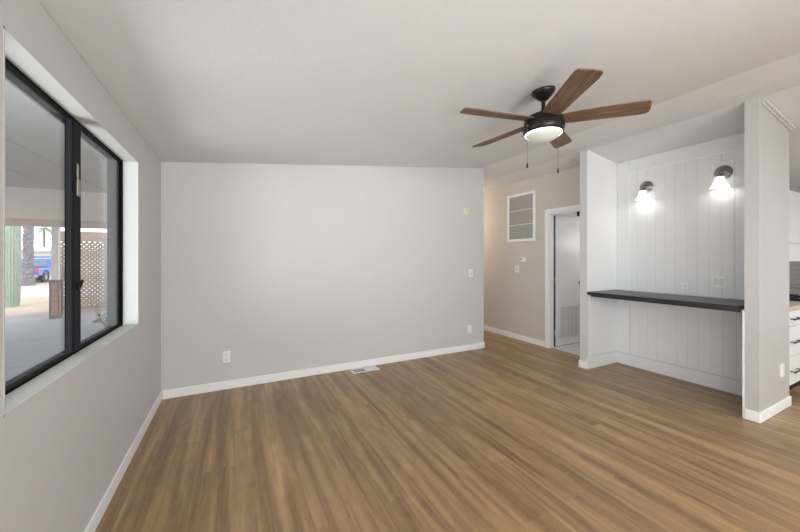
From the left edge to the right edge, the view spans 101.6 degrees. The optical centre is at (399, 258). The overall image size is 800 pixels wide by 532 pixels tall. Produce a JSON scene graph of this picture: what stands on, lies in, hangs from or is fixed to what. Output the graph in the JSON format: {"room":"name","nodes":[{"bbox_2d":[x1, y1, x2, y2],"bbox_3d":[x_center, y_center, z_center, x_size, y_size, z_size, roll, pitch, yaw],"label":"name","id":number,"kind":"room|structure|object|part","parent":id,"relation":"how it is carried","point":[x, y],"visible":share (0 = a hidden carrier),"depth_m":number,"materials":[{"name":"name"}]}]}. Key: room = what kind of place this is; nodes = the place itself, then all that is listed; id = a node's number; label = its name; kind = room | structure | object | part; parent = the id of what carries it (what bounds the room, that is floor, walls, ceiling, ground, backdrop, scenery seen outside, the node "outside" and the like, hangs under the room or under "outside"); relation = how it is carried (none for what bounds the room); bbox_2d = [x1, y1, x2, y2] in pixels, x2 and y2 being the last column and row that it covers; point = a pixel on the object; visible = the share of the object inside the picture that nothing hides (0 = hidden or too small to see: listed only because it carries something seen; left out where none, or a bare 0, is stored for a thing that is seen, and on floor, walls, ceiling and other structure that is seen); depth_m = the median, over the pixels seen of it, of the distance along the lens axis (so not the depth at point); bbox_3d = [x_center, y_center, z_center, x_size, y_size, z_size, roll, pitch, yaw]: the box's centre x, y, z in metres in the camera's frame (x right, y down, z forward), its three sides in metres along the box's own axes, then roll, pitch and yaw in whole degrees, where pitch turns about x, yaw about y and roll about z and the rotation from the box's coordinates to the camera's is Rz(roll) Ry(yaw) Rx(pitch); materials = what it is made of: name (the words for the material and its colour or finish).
{"room":"living room","nodes":[
{"label":"living room","id":0,"kind":"room"},
{"bbox_2d":[0,0,160,531],"bbox_3d":[-1.422,0.470,1.211,0.165,2.820,9.350,0,0,-27],"label":"wall","id":1,"kind":"structure","parent":0,"point":[61,450],"depth_m":1.52,"materials":[{"name":"grey paint"}]},
{"bbox_2d":[3,26,137,417],"bbox_3d":[-1.664,-0.114,1.680,0.171,1.212,1.595,0,0,-27],"label":"window","id":2,"kind":"structure","parent":1,"relation":"in","point":[20,67],"depth_m":1.64,"materials":[{"name":"white paint"}]},
{"bbox_3d":[-1.705,-0.114,1.642,0.062,1.212,1.565,0,0,-27],"label":"frame","id":3,"kind":"part","parent":2,"relation":"part of","materials":[{"name":"black metal"}]},
{"bbox_2d":[84,391,161,531],"bbox_3d":[-0.807,1.335,0.199,0.012,0.090,6.688,0,0,-27],"label":"baseboard","id":4,"kind":"structure","parent":1,"relation":"attached to","point":[101,508],"depth_m":1.99,"materials":[{"name":"white paint"}]},
{"bbox_2d":[161,162,483,390],"bbox_3d":[-0.549,-0.014,4.164,4.072,2.788,0.120,0,0,-27],"label":"wall","id":5,"kind":"structure","parent":0,"point":[280,268],"depth_m":3.85,"materials":[{"name":"grey paint"}]},
{"bbox_2d":[222,351,229,362],"bbox_3d":[-1.829,1.038,3.436,0.074,0.120,0.016,0,0,-27],"label":"wall outlet","id":6,"kind":"object","parent":5,"relation":"attached to","point":[226,354],"visible":1,"depth_m":3.43,"materials":[{"name":"white plastic"}]},
{"bbox_2d":[162,342,484,398],"bbox_3d":[-0.536,1.335,4.165,4.072,0.090,0.132,0,0,-27],"label":"baseboard","id":7,"kind":"structure","parent":5,"relation":"attached to","point":[204,388],"depth_m":3.80,"materials":[{"name":"white paint"}]},
{"bbox_2d":[463,206,470,214],"bbox_3d":[1.006,-0.715,4.865,0.132,0.132,0.043,0,0,-27],"label":"smoke detector","id":8,"kind":"object","parent":5,"relation":"attached to","point":[466,210],"visible":1,"depth_m":4.85,"materials":[{"name":"beige plastic"}]},
{"bbox_2d":[467,325,471,333],"bbox_3d":[1.044,1.065,4.900,0.074,0.120,0.016,0,0,-27],"label":"wall outlet","id":9,"kind":"object","parent":5,"relation":"attached to","point":[469,327],"visible":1,"depth_m":4.89,"materials":[{"name":"white plastic"}]},
{"bbox_2d":[469,269,472,276],"bbox_3d":[1.067,0.223,4.911,0.072,0.118,0.018,0,0,-27],"label":"light switch","id":10,"kind":"object","parent":5,"relation":"attached to","point":[470,270],"visible":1,"depth_m":4.91,"materials":[{"name":"white plastic"}]},
{"bbox_2d":[38,0,799,167],"bbox_3d":[0.371,-1.274,2.125,4.190,0.693,9.350,0,0,-27],"label":"ceiling","id":11,"kind":"structure","parent":0,"point":[297,82],"depth_m":1.89,"materials":[{"name":"paint"}]},
{"bbox_2d":[460,68,651,172],"bbox_3d":[1.025,-0.949,2.420,1.272,0.605,1.259,0,0,-27],"label":"ceiling fan","id":12,"kind":"object","parent":11,"relation":"hanging from","point":[545,125],"visible":1,"depth_m":2.28,"materials":[{"name":"brown wood"}]},
{"bbox_3d":[0.678,-1.015,2.302,0.539,0.008,0.148,0,12,-15],"label":"blade","id":13,"kind":"part","parent":12,"relation":"part of","materials":[{"name":"brown wood"}]},
{"bbox_3d":[0.841,-1.015,2.736,0.148,0.008,0.539,-14,8,-33],"label":"blade","id":14,"kind":"part","parent":12,"relation":"part of","materials":[{"name":"brown wood"}]},
{"bbox_3d":[1.304,-1.015,2.715,0.148,0.008,0.539,-15,-9,38],"label":"blade","id":15,"kind":"part","parent":12,"relation":"part of","materials":[{"name":"brown wood"}]},
{"bbox_3d":[1.040,-1.015,2.013,0.148,0.008,0.539,12,1,3],"label":"blade","id":16,"kind":"part","parent":12,"relation":"part of","materials":[{"name":"brown wood"}]},
{"bbox_3d":[1.427,-1.015,2.268,0.539,0.008,0.148,0,-12,21],"label":"blade","id":17,"kind":"part","parent":12,"relation":"part of","materials":[{"name":"brown wood"}]},
{"bbox_2d":[482,52,799,181],"bbox_3d":[2.482,-1.488,3.201,0.550,0.265,9.350,0,0,-27],"label":"beam","id":18,"kind":"structure","parent":11,"relation":"attached to","point":[784,73],"depth_m":3.03,"materials":[{"name":"paint"}]},
{"bbox_2d":[95,330,799,531],"bbox_3d":[2.625,1.417,3.273,9.250,0.086,9.350,0,0,-27],"label":"floor","id":19,"kind":"structure","parent":0,"point":[509,434],"depth_m":2.30,"materials":[{"name":"brown wood"}]},
{"bbox_2d":[350,366,378,373],"bbox_3d":[-0.434,1.377,4.040,0.340,0.006,0.143,0,0,-27],"label":"floor vent","id":20,"kind":"object","parent":19,"relation":"in","point":[371,368],"visible":1,"depth_m":4.04,"materials":[{"name":"white plastic"}]},
{"bbox_2d":[580,150,616,361],"bbox_3d":[3.325,0.001,4.626,2.275,2.757,0.095,0,0,-27],"label":"wall pier","id":21,"kind":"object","parent":19,"relation":"on","point":[584,298],"visible":0.21,"depth_m":4.11,"materials":[{"name":"grey paint"}]},
{"bbox_2d":[578,360,586,368],"bbox_3d":[2.477,1.335,4.201,0.403,0.090,0.107,0,0,-27],"label":"baseboard","id":22,"kind":"object","parent":21,"relation":"attached to","point":[582,364],"visible":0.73,"depth_m":4.11,"materials":[{"name":"white paint"}]},
{"bbox_2d":[789,309,799,385],"bbox_3d":[3.757,0.945,3.482,0.460,0.870,0.656,0,0,-27],"label":"base cabinet","id":23,"kind":"object","parent":19,"relation":"on","point":[794,316],"visible":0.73,"depth_m":3.25,"materials":[{"name":"white paint"}]},
{"bbox_2d":[789,288,799,310],"bbox_3d":[5.107,0.488,4.182,3.502,0.040,0.635,0,0,-27],"label":"countertop","id":24,"kind":"structure","parent":23,"relation":"on","point":[793,305],"depth_m":3.47,"materials":[{"name":"beige stone"}]},
{"bbox_2d":[789,294,799,300],"bbox_3d":[4.606,0.451,3.845,0.720,0.030,0.440,0,0,-27],"label":"cooktop","id":25,"kind":"object","parent":24,"relation":"in","point":[792,297],"visible":0.22,"depth_m":3.71,"materials":[{"name":"black metal"}]},
{"bbox_3d":[3.882,1.107,3.235,0.452,0.277,0.020,0,0,-27],"label":"drawer","id":26,"kind":"part","parent":23,"relation":"part of","materials":[{"name":"white paint"}]},
{"bbox_3d":[3.882,0.818,3.235,0.452,0.288,0.020,0,0,-27],"label":"drawer","id":27,"kind":"part","parent":23,"relation":"part of","materials":[{"name":"white paint"}]},
{"bbox_3d":[3.882,0.593,3.235,0.452,0.150,0.020,0,0,-27],"label":"drawer","id":28,"kind":"part","parent":23,"relation":"part of","materials":[{"name":"white paint"}]},
{"bbox_2d":[789,381,799,389],"bbox_3d":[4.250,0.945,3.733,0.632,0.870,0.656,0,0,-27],"label":"toe kick","id":29,"kind":"object","parent":19,"relation":"on","point":[796,384],"visible":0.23,"depth_m":3.48,"materials":[{"name":"black paint"}]},
{"bbox_2d":[484,166,579,341],"bbox_3d":[1.834,0.030,6.018,0.100,2.700,3.740,0,0,-27],"label":"wall","id":30,"kind":"structure","parent":0,"point":[514,302],"depth_m":5.51,"materials":[{"name":"paint"}]},
{"bbox_2d":[484,325,544,346],"bbox_3d":[1.626,1.335,6.302,0.012,0.090,2.747,0,0,-27],"label":"baseboard","id":31,"kind":"structure","parent":30,"relation":"attached to","point":[487,328],"depth_m":5.57,"materials":[{"name":"white paint"}]},
{"bbox_2d":[507,190,535,241],"bbox_3d":[2.034,-0.693,5.494,0.018,0.815,0.596,0,0,-27],"label":"air vent","id":32,"kind":"object","parent":30,"relation":"in","point":[521,207],"visible":1,"depth_m":5.47,"materials":[{"name":"white metal"}]},
{"bbox_2d":[520,257,525,261],"bbox_3d":[2.053,0.018,5.451,0.024,0.086,0.116,0,0,-27],"label":"thermostat","id":33,"kind":"object","parent":30,"relation":"attached to","point":[522,259],"visible":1,"depth_m":5.43,"materials":[{"name":"white plastic"}]},
{"bbox_2d":[545,204,579,347],"bbox_3d":[2.793,0.311,4.884,0.810,2.137,0.812,0,0,-27],"label":"door","id":34,"kind":"structure","parent":30,"relation":"in","point":[562,234],"depth_m":5.13,"materials":[{"name":"white paint"}]},
{"bbox_2d":[560,305,578,337],"bbox_3d":[2.713,1.000,5.212,0.455,0.480,0.006,0,0,-27],"label":"vent grille","id":35,"kind":"object","parent":34,"relation":"attached to","point":[569,314],"depth_m":5.20,"materials":[{"name":"white plastic"}]},
{"bbox_2d":[554,212,579,217],"bbox_3d":[3.169,0.030,5.583,1.884,2.700,0.128,0,0,-27],"label":"wall","id":36,"kind":"structure","parent":0,"point":[572,214],"depth_m":5.30,"materials":[{"name":"white paint"}]},
{"bbox_2d":[484,85,799,192],"bbox_3d":[4.737,-1.149,4.349,4.510,0.942,9.350,0,0,-27],"label":"ceiling","id":37,"kind":"structure","parent":0,"point":[729,121],"depth_m":3.54,"materials":[{"name":"paint"}]},
{"bbox_2d":[617,133,743,380],"bbox_3d":[3.276,0.049,3.758,0.130,2.662,1.408,0,0,-27],"label":"wall","id":38,"kind":"structure","parent":0,"point":[733,142],"depth_m":3.69,"materials":[{"name":"white paint"}]},
{"bbox_2d":[587,150,616,291],"bbox_3d":[2.614,-0.472,4.208,0.617,1.768,0.007,0,0,-27],"label":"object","id":39,"kind":"structure","parent":38,"relation":"attached to","point":[601,172],"depth_m":4.19,"materials":[{"name":"white paint"}]},
{"bbox_2d":[587,162,628,368],"bbox_3d":[2.651,0.065,4.142,0.635,2.630,0.155,0,0,-27],"label":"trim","id":40,"kind":"structure","parent":38,"relation":"attached to","point":[608,318],"depth_m":4.26,"materials":[{"name":"white paint"}]},
{"bbox_2d":[635,181,653,200],"bbox_3d":[2.974,-0.838,3.990,0.166,0.236,0.151,0,0,-27],"label":"wall sconce","id":41,"kind":"object","parent":38,"relation":"attached to","point":[646,187],"visible":1,"depth_m":3.98,"materials":[{"name":"white glass"}]},
{"bbox_3d":[2.967,-0.776,3.987,0.151,0.113,0.151,0,0,-27],"label":"lamp shade","id":42,"kind":"part","parent":41,"relation":"part of","materials":[{"name":"white glass"}]},
{"bbox_2d":[587,290,743,311],"bbox_3d":[2.917,0.443,3.593,0.627,0.058,1.361,0,0,-27],"label":"countertop","id":43,"kind":"structure","parent":38,"relation":"attached to","point":[734,305],"depth_m":3.37,"materials":[{"name":"black stone"}]},
{"bbox_2d":[617,351,741,395],"bbox_3d":[3.212,1.308,3.719,0.020,0.145,1.396,0,0,-27],"label":"baseboard","id":44,"kind":"structure","parent":38,"relation":"attached to","point":[718,382],"depth_m":3.69,"materials":[{"name":"white paint"}]},
{"bbox_2d":[681,283,689,293],"bbox_3d":[3.218,0.335,3.677,0.016,0.120,0.074,0,0,-27],"label":"wall outlet","id":45,"kind":"object","parent":38,"relation":"attached to","point":[685,287],"visible":1,"depth_m":3.67,"materials":[{"name":"white plastic"}]},
{"bbox_2d":[628,148,743,290],"bbox_3d":[3.243,-0.346,3.655,0.022,1.522,1.255,0,0,-27],"label":"trim","id":46,"kind":"structure","parent":38,"relation":"attached to","point":[740,148],"depth_m":4.20,"materials":[{"name":"white paint"}]},
{"bbox_2d":[630,149,743,299],"bbox_3d":[3.248,-0.340,3.651,0.016,1.510,1.243,0,0,-27],"label":"wall panel","id":47,"kind":"object","parent":38,"relation":"attached to","point":[687,231],"depth_m":3.66,"materials":[{"name":"white paint"}]},
{"bbox_2d":[631,301,743,380],"bbox_3d":[3.252,0.839,3.644,0.016,0.774,1.228,0,0,-27],"label":"wall panel","id":48,"kind":"object","parent":38,"relation":"attached to","point":[706,340],"depth_m":3.65,"materials":[{"name":"white paint"}]},
{"bbox_2d":[712,276,725,287],"bbox_3d":[3.346,0.245,3.422,0.018,0.118,0.115,0,0,-27],"label":"electrical outlet","id":49,"kind":"object","parent":38,"relation":"attached to","point":[717,281],"visible":1,"depth_m":3.41,"materials":[{"name":"white plastic"}]},
{"bbox_2d":[709,165,732,188],"bbox_3d":[3.295,-0.851,3.359,0.166,0.236,0.151,0,0,-27],"label":"wall sconce","id":50,"kind":"object","parent":38,"relation":"attached to","point":[721,173],"visible":1,"depth_m":3.35,"materials":[{"name":"white glass"}]},
{"bbox_3d":[3.289,-0.789,3.356,0.151,0.113,0.151,0,0,-27],"label":"lamp shade","id":51,"kind":"part","parent":50,"relation":"part of","materials":[{"name":"white glass"}]},
{"bbox_2d":[744,97,788,411],"bbox_3d":[3.318,0.001,2.940,0.732,2.757,0.087,0,0,-27],"label":"wall column","id":52,"kind":"structure","parent":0,"point":[766,139],"depth_m":2.81,"materials":[{"name":"paint"}]},
{"bbox_2d":[742,310,743,417],"bbox_3d":[2.981,0.915,2.824,0.034,0.930,0.011,0,0,-27],"label":"trim","id":53,"kind":"structure","parent":52,"relation":"attached to","point":[743,310],"depth_m":2.82,"materials":[{"name":"white paint"}]},
{"bbox_2d":[744,396,791,422],"bbox_3d":[3.321,1.335,2.935,0.756,0.090,0.099,0,0,-27],"label":"baseboard","id":54,"kind":"structure","parent":52,"relation":"attached to","point":[759,417],"depth_m":2.80,"materials":[{"name":"white paint"}]},
{"bbox_2d":[761,98,794,130],"bbox_3d":[3.384,-1.274,2.909,0.722,0.150,0.028,0,0,-27],"label":"trim","id":55,"kind":"structure","parent":52,"relation":"attached to","point":[765,102],"depth_m":2.88,"materials":[{"name":"grey paint"}]},
{"bbox_2d":[780,363,784,377],"bbox_3d":[3.478,1.018,2.964,0.074,0.120,0.016,0,0,-27],"label":"wall outlet","id":56,"kind":"object","parent":52,"relation":"attached to","point":[782,366],"visible":1,"depth_m":2.95,"materials":[{"name":"white plastic"}]},
{"bbox_3d":[4.974,0.059,4.544,3.610,2.642,0.100,0,0,-27],"label":"wall","id":57,"kind":"structure","parent":0,"visible":0},
{"bbox_2d":[789,190,799,243],"bbox_3d":[4.803,-0.510,4.174,0.758,0.650,0.399,0,0,-27],"label":"upper cabinet","id":58,"kind":"object","parent":57,"relation":"attached to","point":[794,197],"visible":0.18,"depth_m":4.04,"materials":[{"name":"white paint"}]},
{"bbox_2d":[789,244,799,261],"bbox_3d":[4.796,-0.070,4.188,0.756,0.222,0.368,0,0,-27],"label":"range hood","id":59,"kind":"object","parent":58,"relation":"attached to","point":[794,249],"visible":0.07,"depth_m":4.01,"materials":[{"name":"white paint"}]},
{"bbox_2d":[789,261,799,288],"bbox_3d":[4.993,0.173,4.490,3.585,0.586,0.013,0,0,-27],"label":"backsplash","id":60,"kind":"structure","parent":57,"relation":"attached to","point":[794,267],"depth_m":5.05,"materials":[{"name":"grey tile"}]},
{"label":"outside","id":61,"kind":"structure","parent":0,"visible":0},
{"bbox_2d":[5,275,103,310],"bbox_3d":[-31.071,1.945,27.939,90.000,0.170,102.000,0,0,-27],"label":"yard","id":62,"kind":"structure","parent":61,"point":[26,303],"depth_m":13.78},
{"bbox_2d":[5,226,21,306],"bbox_3d":[-14.963,-0.940,12.580,0.475,5.600,0.477,0,0,26],"label":"saguaro cactus","id":63,"kind":"object","parent":62,"relation":"on","point":[13,237],"visible":0.46,"depth_m":12.46,"materials":[{"name":"plant"}]},
{"bbox_2d":[21,226,35,285],"bbox_3d":[-25.590,-2.982,22.546,4.889,9.739,4.834,0,0,-27],"label":"palm tree","id":64,"kind":"object","parent":62,"relation":"on","point":[27,278],"visible":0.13,"depth_m":22.26,"materials":[{"name":"grey plant"}]},
{"bbox_2d":[22,258,61,282],"bbox_3d":[-29.282,0.935,26.522,1.980,1.990,5.750,0,0,-27],"label":"pickup truck","id":65,"kind":"object","parent":62,"relation":"on","point":[42,266],"visible":0.44,"depth_m":25.78,"materials":[{"name":"blue paint"}]},
{"bbox_2d":[34,227,50,246],"bbox_3d":[-60.640,-1.888,55.489,3.457,7.541,3.455,0,0,-27],"label":"palm tree","id":66,"kind":"object","parent":62,"relation":"on","point":[44,229],"visible":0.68,"depth_m":55.15,"materials":[{"name":"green plant"}]},
{"bbox_2d":[5,313,106,381],"bbox_3d":[-5.425,1.880,1.837,6.400,0.100,20.200,0,0,-27],"label":"patio slab","id":67,"kind":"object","parent":62,"relation":"on","point":[29,342],"depth_m":7.46,"materials":[{"name":"concrete"}]},
{"bbox_2d":[5,77,106,318],"bbox_3d":[-5.469,0.290,1.703,6.600,3.080,20.000,0,0,-27],"label":"patio cover","id":68,"kind":"object","parent":67,"relation":"on","point":[34,137],"visible":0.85,"depth_m":4.71,"materials":[{"name":"grey metal"}]},
{"bbox_3d":[-10.563,0.435,10.005,0.150,2.790,0.150,0,0,-27],"label":"post","id":69,"kind":"part","parent":68,"relation":"part of","materials":[{"name":"paint"}]},
{"bbox_3d":[-10.563,1.240,10.005,0.230,1.180,0.230,0,0,-27],"label":"trim","id":70,"kind":"part","parent":68,"relation":"part of","materials":[{"name":"beige wood"}]},
{"bbox_3d":[-3.927,-1.206,-1.103,6.400,0.088,13.600,0,0,-27],"label":"panel","id":71,"kind":"part","parent":68,"relation":"part of","materials":[{"name":"grey metal"}]},
{"bbox_3d":[-8.467,-1.210,7.807,6.400,0.080,6.400,0,0,-27],"label":"panel","id":72,"kind":"part","parent":68,"relation":"part of","materials":[{"name":"metal"}]},
{"bbox_2d":[91,300,106,327],"bbox_3d":[-7.738,1.443,8.654,0.556,0.780,0.687,0,0,-15],"label":"flowering plant","id":73,"kind":"object","parent":67,"relation":"on","point":[99,320],"visible":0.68,"depth_m":8.53,"materials":[{"name":"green plant"}]},
{"bbox_3d":[-7.813,1.607,8.428,0.229,0.081,0.232,0,0,-27],"label":"flower","id":74,"kind":"part","parent":73,"relation":"part of","materials":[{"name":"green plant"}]},
{"bbox_2d":[5,308,106,318],"bbox_3d":[-13.183,1.853,10.454,14.000,0.013,2.200,0,0,-27],"label":"gravel bed","id":75,"kind":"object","parent":62,"relation":"on","point":[44,312],"visible":0.17,"depth_m":10.95,"materials":[{"name":"beige gravel"}]},
{"bbox_2d":[60,231,106,310],"bbox_3d":[-10.290,0.440,12.265,4.051,2.810,0.090,0,0,-27],"label":"lattice screen","id":76,"kind":"object","parent":75,"relation":"on","point":[86,237],"visible":0.15,"depth_m":11.81,"materials":[{"name":"beige paint"}]},
{"bbox_3d":[-10.290,-0.785,12.265,4.000,0.360,0.070,0,0,-27],"label":"rail","id":77,"kind":"part","parent":76,"relation":"part of","materials":[{"name":"beige paint"}]},
{"bbox_3d":[-10.290,1.755,12.265,4.000,0.140,0.060,0,0,-27],"label":"rail","id":78,"kind":"part","parent":76,"relation":"part of","materials":[{"name":"beige paint"}]},
{"bbox_2d":[21,284,103,297],"bbox_3d":[-25.396,1.855,16.802,90.000,0.010,9.000,0,0,-27],"label":"street","id":79,"kind":"structure","parent":62,"relation":"on","point":[26,291],"depth_m":18.27,"materials":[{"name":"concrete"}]},
{"bbox_2d":[22,247,103,273],"bbox_3d":[-44.118,0.235,38.127,33.000,3.250,9.200,0,0,-27],"label":"house","id":80,"kind":"structure","parent":62,"relation":"on","point":[39,252],"depth_m":36.18,"materials":[{"name":"white"}]}
]}

